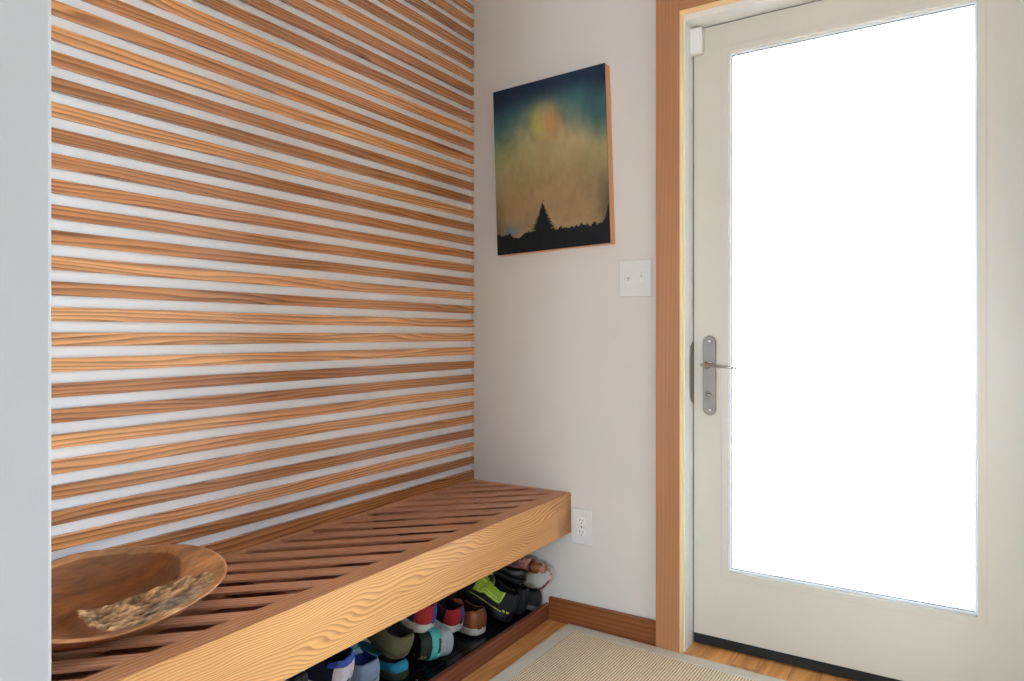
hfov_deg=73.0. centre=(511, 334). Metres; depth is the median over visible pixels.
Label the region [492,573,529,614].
shoe
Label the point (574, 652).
area rug
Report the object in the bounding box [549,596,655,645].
baseboard
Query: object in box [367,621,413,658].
shoe
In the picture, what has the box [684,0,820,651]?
trim
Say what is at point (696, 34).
sensor
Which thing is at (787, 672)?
floor
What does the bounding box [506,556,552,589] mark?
sandal
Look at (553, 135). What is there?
landscape painting
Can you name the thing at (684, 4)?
trim
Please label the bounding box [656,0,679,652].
trim
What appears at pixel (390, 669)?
shoe
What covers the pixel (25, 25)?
wall
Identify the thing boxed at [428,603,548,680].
shoe shelf
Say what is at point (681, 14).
trim
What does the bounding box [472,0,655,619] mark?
wall
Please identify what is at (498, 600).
shoe
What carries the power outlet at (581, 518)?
attached to the wall at (564, 370)
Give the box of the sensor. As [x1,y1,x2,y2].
[690,27,703,55]
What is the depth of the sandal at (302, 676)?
1.68 m
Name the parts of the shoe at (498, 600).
panel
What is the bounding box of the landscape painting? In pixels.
[493,63,614,256]
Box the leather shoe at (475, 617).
[452,598,486,635]
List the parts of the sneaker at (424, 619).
panel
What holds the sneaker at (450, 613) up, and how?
on the tray
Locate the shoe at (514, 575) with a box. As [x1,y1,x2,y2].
[493,566,527,582]
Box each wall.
[0,0,50,680]
[51,0,471,642]
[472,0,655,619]
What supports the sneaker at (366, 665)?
on the tray
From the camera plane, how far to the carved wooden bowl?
1.41 m
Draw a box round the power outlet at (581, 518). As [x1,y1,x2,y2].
[572,507,591,545]
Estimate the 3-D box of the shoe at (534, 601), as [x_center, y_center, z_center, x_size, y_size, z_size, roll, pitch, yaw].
[0.007,0.950,2.550,0.224,0.090,0.055,0,0,37]
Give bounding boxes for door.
[694,0,1023,680]
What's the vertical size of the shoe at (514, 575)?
0.096 m
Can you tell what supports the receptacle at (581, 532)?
attached to the power outlet at (581, 518)
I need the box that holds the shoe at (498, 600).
[456,573,519,621]
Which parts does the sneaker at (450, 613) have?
panel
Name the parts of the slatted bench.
panel, rail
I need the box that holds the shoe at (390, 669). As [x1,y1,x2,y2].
[357,641,408,680]
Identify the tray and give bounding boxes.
[370,596,532,680]
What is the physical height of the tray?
0.022 m
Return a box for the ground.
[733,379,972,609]
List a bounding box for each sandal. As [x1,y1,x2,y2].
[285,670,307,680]
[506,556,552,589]
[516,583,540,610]
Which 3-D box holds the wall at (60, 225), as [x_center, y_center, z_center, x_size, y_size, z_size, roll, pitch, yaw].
[-0.675,-0.221,1.991,0.120,2.500,1.744,0,0,32]
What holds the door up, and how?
in the wall at (564, 370)
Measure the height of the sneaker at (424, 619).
0.108 m
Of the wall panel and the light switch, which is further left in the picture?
the wall panel
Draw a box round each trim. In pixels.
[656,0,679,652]
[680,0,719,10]
[680,12,683,652]
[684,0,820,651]
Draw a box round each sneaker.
[306,647,354,680]
[350,643,379,680]
[400,602,436,632]
[435,595,464,632]
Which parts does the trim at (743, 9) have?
strike plate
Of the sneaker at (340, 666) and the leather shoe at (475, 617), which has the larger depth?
the leather shoe at (475, 617)
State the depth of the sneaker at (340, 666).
1.76 m
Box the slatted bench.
[51,479,570,680]
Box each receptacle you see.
[577,517,585,524]
[577,528,585,536]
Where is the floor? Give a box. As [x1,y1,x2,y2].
[462,619,855,680]
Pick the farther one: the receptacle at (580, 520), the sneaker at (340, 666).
the receptacle at (580, 520)
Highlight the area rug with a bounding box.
[489,624,784,680]
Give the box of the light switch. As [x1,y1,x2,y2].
[619,259,651,296]
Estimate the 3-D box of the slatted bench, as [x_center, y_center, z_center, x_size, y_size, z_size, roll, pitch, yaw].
[-0.441,0.631,1.842,0.434,0.142,1.743,0,0,32]
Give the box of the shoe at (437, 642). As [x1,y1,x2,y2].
[409,621,453,660]
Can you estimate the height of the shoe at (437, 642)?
0.109 m
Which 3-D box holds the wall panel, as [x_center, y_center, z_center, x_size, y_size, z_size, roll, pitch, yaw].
[-0.620,-0.410,1.955,0.013,1.940,1.742,0,0,32]
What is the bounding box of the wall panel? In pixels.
[51,0,473,554]
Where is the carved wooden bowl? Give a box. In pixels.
[51,544,226,652]

